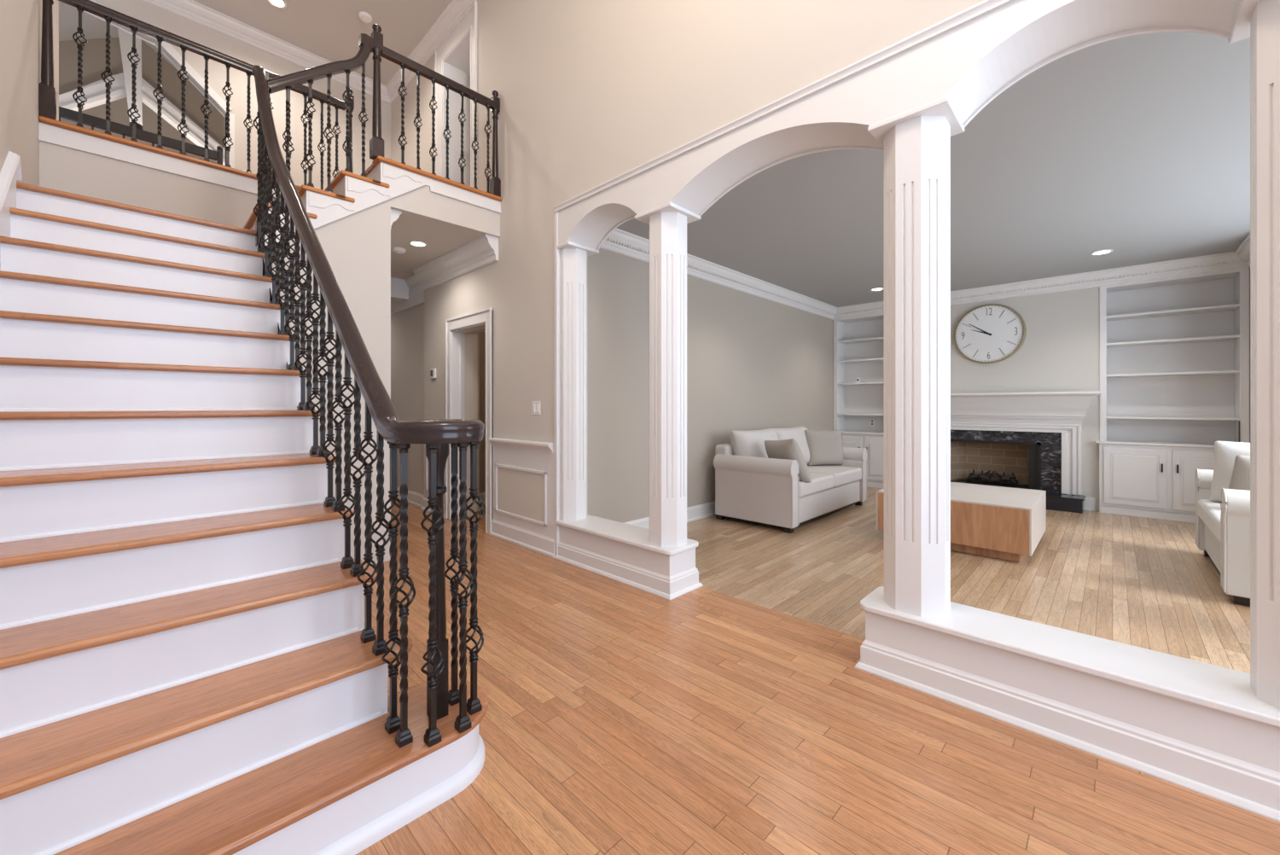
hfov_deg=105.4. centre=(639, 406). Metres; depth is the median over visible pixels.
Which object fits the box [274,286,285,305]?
basket
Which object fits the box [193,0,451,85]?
ceiling
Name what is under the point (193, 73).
trim
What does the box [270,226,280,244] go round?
basket
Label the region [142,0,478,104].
trim
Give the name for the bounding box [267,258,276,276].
basket
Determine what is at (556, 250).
trim
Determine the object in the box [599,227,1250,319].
trim
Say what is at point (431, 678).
basket
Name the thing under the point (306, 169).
basket
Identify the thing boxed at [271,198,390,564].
wall
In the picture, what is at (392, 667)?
basket
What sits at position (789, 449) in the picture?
throw pillow
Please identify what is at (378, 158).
trim
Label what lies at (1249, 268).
wall window
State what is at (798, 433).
cushion
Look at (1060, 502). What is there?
hearth
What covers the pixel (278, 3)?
recessed light
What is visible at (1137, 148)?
ceiling
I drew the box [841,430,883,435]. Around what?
countertop
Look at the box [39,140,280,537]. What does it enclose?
wall
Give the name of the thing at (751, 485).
loveseat
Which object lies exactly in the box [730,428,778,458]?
cushion
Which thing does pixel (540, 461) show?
trim
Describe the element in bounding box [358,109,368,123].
basket
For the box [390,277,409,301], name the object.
trim
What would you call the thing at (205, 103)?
basket
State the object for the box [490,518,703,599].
baseboard
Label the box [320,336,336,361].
basket
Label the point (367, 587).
basket
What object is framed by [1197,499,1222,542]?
seat cushion
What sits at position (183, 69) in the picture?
basket
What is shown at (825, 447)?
throw pillow
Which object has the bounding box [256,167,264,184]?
basket
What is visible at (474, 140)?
basket
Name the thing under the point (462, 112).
basket
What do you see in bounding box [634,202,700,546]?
fluted column
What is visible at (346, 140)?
basket
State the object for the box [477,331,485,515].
wall
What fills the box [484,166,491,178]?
basket
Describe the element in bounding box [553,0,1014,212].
trim
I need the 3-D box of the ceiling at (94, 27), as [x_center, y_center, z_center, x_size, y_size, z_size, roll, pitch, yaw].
[-6.780,-4.980,6.367,4.600,2.400,6.900,0,0,44]
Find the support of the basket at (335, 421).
on the stair railing at (437, 434)
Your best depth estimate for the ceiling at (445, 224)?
4.39 m
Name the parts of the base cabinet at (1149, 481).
raised panel, door, door, raised panel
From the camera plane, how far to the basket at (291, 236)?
2.54 m
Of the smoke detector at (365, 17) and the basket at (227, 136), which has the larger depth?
the smoke detector at (365, 17)
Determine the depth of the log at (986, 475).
6.52 m
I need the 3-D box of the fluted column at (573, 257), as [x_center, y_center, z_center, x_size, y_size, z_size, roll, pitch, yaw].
[-0.506,-0.186,3.974,0.160,2.208,0.320,0,0,44]
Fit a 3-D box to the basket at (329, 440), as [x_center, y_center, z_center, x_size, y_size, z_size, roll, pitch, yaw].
[-1.300,0.189,2.045,0.062,0.112,0.062,0,0,-5]
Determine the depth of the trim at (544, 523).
4.20 m
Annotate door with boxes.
[434,0,477,187]
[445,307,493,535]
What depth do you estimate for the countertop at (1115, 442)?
5.30 m
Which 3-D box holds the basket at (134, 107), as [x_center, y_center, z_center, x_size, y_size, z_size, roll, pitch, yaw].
[-3.731,-2.154,3.594,0.062,0.112,0.062,0,0,-5]
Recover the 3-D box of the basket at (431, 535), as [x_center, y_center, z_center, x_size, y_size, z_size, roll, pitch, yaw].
[-0.631,0.347,1.482,0.062,0.112,0.062,0,0,-5]
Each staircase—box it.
[0,151,488,854]
[243,162,430,245]
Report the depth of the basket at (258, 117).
3.21 m
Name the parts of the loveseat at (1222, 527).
arm, arm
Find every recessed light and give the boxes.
[267,0,286,8]
[408,240,427,246]
[870,287,883,290]
[1090,249,1113,255]
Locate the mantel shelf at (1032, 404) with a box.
[950,390,1101,418]
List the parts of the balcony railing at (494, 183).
handrail, newel post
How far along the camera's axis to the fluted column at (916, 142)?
2.15 m
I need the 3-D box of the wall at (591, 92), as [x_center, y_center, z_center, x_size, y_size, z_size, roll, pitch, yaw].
[-0.774,-1.480,4.229,11.000,5.400,0.302,0,0,44]
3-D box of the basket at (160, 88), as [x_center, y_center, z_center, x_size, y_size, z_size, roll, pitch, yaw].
[-3.638,-2.360,3.690,0.062,0.112,0.062,0,0,-5]
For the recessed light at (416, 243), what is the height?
0.007 m
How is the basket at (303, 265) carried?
on the stair railing at (437, 434)
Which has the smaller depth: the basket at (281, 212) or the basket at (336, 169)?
the basket at (281, 212)
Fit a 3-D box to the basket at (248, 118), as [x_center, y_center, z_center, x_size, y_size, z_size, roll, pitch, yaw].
[-3.268,-2.360,4.071,0.062,0.112,0.062,0,0,-5]
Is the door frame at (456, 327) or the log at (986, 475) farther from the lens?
the log at (986, 475)
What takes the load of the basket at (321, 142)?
on the balcony railing at (47, 94)
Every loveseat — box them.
[713,425,867,533]
[1194,468,1250,606]
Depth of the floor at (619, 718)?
1.95 m
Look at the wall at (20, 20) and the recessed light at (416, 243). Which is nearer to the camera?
the wall at (20, 20)
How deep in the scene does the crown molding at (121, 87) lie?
6.46 m
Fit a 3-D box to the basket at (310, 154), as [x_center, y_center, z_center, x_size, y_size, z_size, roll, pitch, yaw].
[-2.359,-1.758,3.486,0.062,0.112,0.062,0,0,-5]
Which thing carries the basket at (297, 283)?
on the stair railing at (437, 434)
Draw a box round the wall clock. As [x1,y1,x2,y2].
[954,303,1026,363]
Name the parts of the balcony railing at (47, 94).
newel post, handrail, newel post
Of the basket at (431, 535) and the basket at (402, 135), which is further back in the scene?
the basket at (402, 135)
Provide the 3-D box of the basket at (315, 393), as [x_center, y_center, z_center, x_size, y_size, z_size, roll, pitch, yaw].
[-1.474,-0.011,2.214,0.062,0.112,0.062,0,0,-5]
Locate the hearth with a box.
[1045,492,1085,513]
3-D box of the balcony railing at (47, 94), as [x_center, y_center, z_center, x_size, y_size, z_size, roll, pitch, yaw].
[-3.381,-2.465,3.955,0.072,1.070,1.892,0,0,44]
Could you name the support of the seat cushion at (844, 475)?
on the loveseat at (751, 485)
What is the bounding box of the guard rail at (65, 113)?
[58,106,222,165]
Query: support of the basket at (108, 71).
on the balcony railing at (47, 94)
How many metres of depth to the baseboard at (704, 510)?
5.21 m
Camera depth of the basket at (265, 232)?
3.04 m
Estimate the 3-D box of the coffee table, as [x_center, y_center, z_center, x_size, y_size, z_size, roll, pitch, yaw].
[2.946,0.997,4.474,1.118,0.440,1.085,0,0,44]
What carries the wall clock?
attached to the wall at (1059, 352)
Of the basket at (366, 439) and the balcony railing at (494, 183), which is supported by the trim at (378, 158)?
the balcony railing at (494, 183)
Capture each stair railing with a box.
[252,64,484,748]
[267,23,383,192]
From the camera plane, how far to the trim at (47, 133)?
3.60 m
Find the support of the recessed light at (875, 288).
in the ceiling at (1137, 148)
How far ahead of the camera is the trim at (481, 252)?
4.96 m
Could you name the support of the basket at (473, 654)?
on the stair railing at (437, 434)
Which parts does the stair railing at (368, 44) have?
handrail, newel post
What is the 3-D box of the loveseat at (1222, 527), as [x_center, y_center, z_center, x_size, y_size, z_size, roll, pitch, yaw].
[4.455,0.751,3.201,0.962,0.937,1.518,0,0,44]
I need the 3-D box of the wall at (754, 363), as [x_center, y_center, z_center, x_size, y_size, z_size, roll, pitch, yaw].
[1.457,-0.168,6.199,0.100,2.775,5.633,0,0,44]
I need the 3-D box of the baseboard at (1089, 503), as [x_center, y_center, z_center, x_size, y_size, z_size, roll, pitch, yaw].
[5.258,1.145,5.719,0.125,0.150,0.028,0,0,44]
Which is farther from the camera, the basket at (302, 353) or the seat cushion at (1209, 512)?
the seat cushion at (1209, 512)
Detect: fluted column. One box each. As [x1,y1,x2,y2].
[556,241,599,520]
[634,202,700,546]
[867,95,964,616]
[1227,0,1279,709]
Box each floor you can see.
[38,119,500,202]
[355,486,1279,854]
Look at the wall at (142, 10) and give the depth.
5.56 m
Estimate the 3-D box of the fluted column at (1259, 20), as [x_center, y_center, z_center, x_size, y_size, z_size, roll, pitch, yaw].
[2.006,-0.186,1.537,0.160,2.208,0.320,0,0,44]
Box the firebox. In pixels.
[950,438,1041,490]
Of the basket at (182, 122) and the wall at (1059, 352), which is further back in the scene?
the wall at (1059, 352)
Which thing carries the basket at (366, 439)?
on the stair railing at (437, 434)
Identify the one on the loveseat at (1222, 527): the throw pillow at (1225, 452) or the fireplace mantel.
the throw pillow at (1225, 452)
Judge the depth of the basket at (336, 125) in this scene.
4.52 m
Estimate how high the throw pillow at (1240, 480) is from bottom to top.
0.392 m
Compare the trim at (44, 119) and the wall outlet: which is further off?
the wall outlet
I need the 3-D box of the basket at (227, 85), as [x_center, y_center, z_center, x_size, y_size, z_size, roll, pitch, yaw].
[-3.361,-2.566,3.975,0.062,0.112,0.062,0,0,-5]
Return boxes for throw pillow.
[764,438,811,482]
[804,430,843,465]
[1209,441,1250,501]
[1227,454,1250,490]
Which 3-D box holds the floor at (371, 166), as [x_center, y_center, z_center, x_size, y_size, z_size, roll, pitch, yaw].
[-5.010,-1.915,6.383,7.920,0.030,3.107,0,0,44]
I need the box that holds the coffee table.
[876,482,1045,562]
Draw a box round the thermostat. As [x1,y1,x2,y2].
[430,368,436,378]
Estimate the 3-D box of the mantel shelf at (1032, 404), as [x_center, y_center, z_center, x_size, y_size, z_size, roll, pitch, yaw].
[4.497,-0.010,6.317,2.160,0.320,0.230,0,0,44]
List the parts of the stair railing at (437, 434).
newel post, handrail, newel post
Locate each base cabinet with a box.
[841,433,883,488]
[1099,443,1214,523]
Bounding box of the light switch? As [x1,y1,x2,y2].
[532,401,540,414]
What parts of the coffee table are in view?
panel, panel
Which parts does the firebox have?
fire grate, folding door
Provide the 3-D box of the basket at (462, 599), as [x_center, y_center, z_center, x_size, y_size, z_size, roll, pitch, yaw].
[-0.561,0.565,1.544,0.062,0.112,0.062,0,0,-5]
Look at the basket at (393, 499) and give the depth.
1.53 m
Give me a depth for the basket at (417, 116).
4.02 m
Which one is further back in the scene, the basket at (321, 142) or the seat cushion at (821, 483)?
the seat cushion at (821, 483)
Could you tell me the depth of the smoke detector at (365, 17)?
5.20 m
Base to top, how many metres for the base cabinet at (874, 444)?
0.790 m
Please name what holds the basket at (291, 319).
on the stair railing at (437, 434)
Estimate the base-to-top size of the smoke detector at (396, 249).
0.041 m
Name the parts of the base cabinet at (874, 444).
raised panel, door, door, raised panel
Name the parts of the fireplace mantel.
architrave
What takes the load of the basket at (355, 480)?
on the stair railing at (437, 434)
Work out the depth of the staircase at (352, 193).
3.66 m
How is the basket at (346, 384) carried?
on the stair railing at (437, 434)
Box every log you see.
[966,472,1013,482]
[968,470,1014,478]
[970,470,1016,478]
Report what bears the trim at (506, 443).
attached to the wall at (591, 92)
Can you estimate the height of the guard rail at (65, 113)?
0.845 m
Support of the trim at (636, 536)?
on the wall at (591, 92)
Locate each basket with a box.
[72,29,87,46]
[72,89,87,105]
[100,69,115,85]
[127,49,140,65]
[127,105,140,121]
[152,86,165,101]
[177,67,189,82]
[177,121,189,135]
[200,102,212,116]
[222,84,232,98]
[222,134,233,148]
[243,116,254,129]
[253,115,261,131]
[253,202,261,218]
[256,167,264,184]
[259,153,267,170]
[259,230,267,247]
[262,197,273,215]
[267,185,276,203]
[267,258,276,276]
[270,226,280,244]
[274,209,290,228]
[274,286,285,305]
[279,252,294,272]
[282,129,291,140]
[282,139,294,155]
[284,234,295,255]
[284,317,300,337]
[289,281,305,302]
[294,263,307,285]
[294,351,307,373]
[300,112,308,124]
[300,158,308,170]
[300,314,313,337]
[304,99,315,115]
[304,151,315,167]
[306,297,319,320]
[306,391,319,415]
[313,354,327,378]
[317,140,325,152]
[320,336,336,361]
[320,438,336,464]
[323,125,334,140]
[328,399,344,425]
[332,123,341,135]
[332,168,339,177]
[337,382,354,409]
[337,493,354,521]
[342,88,353,104]
[342,139,353,153]
[346,453,366,482]
[356,436,377,467]
[356,558,377,590]
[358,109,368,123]
[368,518,389,550]
[381,496,401,530]
[381,636,401,671]
[391,575,416,610]
[398,83,407,97]
[398,133,407,146]
[413,115,422,127]
[420,502,444,538]
[420,646,444,682]
[429,98,437,110]
[429,145,437,157]
[442,127,451,139]
[444,554,462,586]
[451,568,474,602]
[458,110,465,123]
[458,156,465,168]
[465,494,483,525]
[465,624,483,657]
[471,139,479,151]
[484,122,491,134]
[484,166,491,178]
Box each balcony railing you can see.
[38,0,354,190]
[380,46,500,197]
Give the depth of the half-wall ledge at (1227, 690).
1.78 m
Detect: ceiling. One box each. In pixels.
[58,0,188,80]
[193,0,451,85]
[390,185,500,279]
[616,31,1250,307]
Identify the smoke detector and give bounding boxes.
[358,11,372,23]
[392,246,406,253]
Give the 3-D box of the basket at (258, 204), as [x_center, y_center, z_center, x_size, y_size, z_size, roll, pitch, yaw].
[-2.516,-1.292,3.225,0.062,0.112,0.062,0,0,-5]
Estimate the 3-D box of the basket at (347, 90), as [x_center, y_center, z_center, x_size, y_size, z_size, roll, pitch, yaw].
[-2.193,-2.320,3.657,0.062,0.112,0.062,0,0,-5]
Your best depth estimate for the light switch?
4.12 m
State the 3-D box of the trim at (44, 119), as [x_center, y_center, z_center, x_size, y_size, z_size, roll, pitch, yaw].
[-3.402,-1.919,3.947,0.140,0.030,1.850,0,0,44]
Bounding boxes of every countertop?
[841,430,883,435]
[1095,440,1214,448]
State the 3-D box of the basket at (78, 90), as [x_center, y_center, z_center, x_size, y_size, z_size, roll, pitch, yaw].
[-3.913,-2.154,3.406,0.062,0.112,0.062,0,0,-5]
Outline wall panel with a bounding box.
[497,466,543,522]
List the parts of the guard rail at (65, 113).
post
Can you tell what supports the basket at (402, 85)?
on the balcony railing at (494, 183)
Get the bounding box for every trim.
[38,116,300,189]
[38,122,297,200]
[84,0,234,168]
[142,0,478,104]
[372,155,501,200]
[390,209,401,227]
[390,274,424,314]
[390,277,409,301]
[413,233,498,290]
[424,443,445,503]
[425,455,428,491]
[429,178,500,213]
[488,437,553,453]
[492,446,554,538]
[494,463,546,526]
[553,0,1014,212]
[554,211,559,555]
[555,514,698,555]
[557,0,1239,249]
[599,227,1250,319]
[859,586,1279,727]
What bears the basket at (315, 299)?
on the stair railing at (437, 434)
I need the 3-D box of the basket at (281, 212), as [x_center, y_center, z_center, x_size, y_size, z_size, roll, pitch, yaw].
[-1.995,-1.039,2.719,0.062,0.112,0.062,0,0,-5]
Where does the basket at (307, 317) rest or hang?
on the stair railing at (437, 434)
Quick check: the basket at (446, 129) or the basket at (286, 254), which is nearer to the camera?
the basket at (286, 254)
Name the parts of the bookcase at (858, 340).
panel, rail, shelf, shelf, shelf, shelf, panel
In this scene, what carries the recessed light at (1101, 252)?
in the ceiling at (1137, 148)
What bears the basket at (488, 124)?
on the balcony railing at (494, 183)
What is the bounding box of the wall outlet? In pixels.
[869,418,874,426]
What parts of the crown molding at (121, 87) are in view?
rafter trim, king post, rafter trim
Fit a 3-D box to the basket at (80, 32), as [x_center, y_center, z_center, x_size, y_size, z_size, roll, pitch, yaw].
[-3.913,-2.566,3.406,0.062,0.112,0.062,0,0,-5]
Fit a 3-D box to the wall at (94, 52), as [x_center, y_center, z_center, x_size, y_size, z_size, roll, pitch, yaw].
[-6.780,-4.105,6.367,4.600,4.350,6.900,0,0,44]
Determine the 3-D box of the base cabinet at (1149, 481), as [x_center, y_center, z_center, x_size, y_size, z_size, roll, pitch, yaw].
[5.794,0.825,5.345,1.095,0.790,0.418,0,0,44]
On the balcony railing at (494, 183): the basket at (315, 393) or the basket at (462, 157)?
the basket at (462, 157)
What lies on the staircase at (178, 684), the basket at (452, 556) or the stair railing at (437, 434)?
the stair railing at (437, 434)
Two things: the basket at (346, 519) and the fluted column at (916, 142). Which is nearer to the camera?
the basket at (346, 519)
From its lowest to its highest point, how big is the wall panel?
0.420 m
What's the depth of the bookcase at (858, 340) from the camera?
7.79 m
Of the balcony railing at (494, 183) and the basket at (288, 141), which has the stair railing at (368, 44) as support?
the basket at (288, 141)
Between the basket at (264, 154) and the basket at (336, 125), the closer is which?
the basket at (264, 154)
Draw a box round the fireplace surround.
[950,429,1061,493]
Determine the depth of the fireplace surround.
5.99 m
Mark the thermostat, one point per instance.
(433, 370)
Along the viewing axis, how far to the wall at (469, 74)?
5.66 m
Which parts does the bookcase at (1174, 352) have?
panel, rail, shelf, shelf, shelf, shelf, cable strip, panel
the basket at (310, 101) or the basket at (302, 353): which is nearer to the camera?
the basket at (302, 353)
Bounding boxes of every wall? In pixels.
[0,0,58,542]
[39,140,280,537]
[58,37,224,163]
[90,0,390,190]
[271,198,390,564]
[390,0,1279,772]
[469,74,470,186]
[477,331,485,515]
[587,248,833,523]
[950,286,1099,511]
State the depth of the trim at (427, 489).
5.66 m
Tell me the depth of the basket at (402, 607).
1.47 m
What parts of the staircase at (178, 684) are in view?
moulding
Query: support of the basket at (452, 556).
on the stair railing at (437, 434)
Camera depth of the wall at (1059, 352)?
5.95 m
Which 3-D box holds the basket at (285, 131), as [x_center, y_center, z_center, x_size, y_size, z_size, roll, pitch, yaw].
[-3.083,-2.360,4.261,0.062,0.112,0.062,0,0,-5]
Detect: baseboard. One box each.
[396,486,445,518]
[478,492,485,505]
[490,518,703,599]
[623,500,715,529]
[855,640,1279,822]
[1083,496,1095,511]
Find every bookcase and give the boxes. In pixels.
[833,313,883,431]
[1099,267,1249,443]
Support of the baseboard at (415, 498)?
attached to the wall at (591, 92)
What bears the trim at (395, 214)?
attached to the wall at (357, 246)
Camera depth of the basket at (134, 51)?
3.59 m
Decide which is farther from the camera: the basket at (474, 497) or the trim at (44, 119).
the trim at (44, 119)
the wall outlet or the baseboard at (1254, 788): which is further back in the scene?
the wall outlet
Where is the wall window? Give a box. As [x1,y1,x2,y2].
[1249,267,1250,442]
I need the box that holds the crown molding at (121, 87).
[58,27,224,165]
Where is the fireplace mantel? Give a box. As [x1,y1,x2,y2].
[950,390,1101,495]
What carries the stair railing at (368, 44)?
on the staircase at (352, 193)
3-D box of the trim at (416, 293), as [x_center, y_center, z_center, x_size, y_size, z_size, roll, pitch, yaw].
[-3.677,-1.410,6.859,3.170,0.340,0.080,0,0,44]
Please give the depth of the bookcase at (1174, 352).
5.42 m
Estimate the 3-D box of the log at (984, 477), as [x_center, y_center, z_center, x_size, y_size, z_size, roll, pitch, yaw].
[4.657,0.945,6.482,0.509,0.126,0.066,0,0,44]
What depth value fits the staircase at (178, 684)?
1.59 m
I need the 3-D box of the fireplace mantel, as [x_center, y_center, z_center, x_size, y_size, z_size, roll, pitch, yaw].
[4.497,0.443,6.317,2.160,1.225,0.230,0,0,44]
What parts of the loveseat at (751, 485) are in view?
arm, arm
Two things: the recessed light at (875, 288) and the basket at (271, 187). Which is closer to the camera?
the basket at (271, 187)
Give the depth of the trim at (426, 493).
5.71 m
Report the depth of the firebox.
6.60 m
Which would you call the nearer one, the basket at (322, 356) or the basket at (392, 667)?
the basket at (392, 667)
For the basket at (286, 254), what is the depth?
2.62 m
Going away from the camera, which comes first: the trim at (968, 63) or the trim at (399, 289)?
the trim at (968, 63)
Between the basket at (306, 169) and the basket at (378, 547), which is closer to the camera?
the basket at (378, 547)
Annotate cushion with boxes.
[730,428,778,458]
[772,425,809,465]
[797,472,833,497]
[807,465,862,487]
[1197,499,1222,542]
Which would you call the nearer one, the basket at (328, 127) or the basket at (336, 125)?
the basket at (328, 127)
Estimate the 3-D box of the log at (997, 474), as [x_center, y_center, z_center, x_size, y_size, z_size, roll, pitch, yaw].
[4.764,0.927,6.591,0.512,0.125,0.074,0,0,44]
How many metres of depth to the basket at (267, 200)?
2.96 m
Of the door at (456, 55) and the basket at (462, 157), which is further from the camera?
the door at (456, 55)

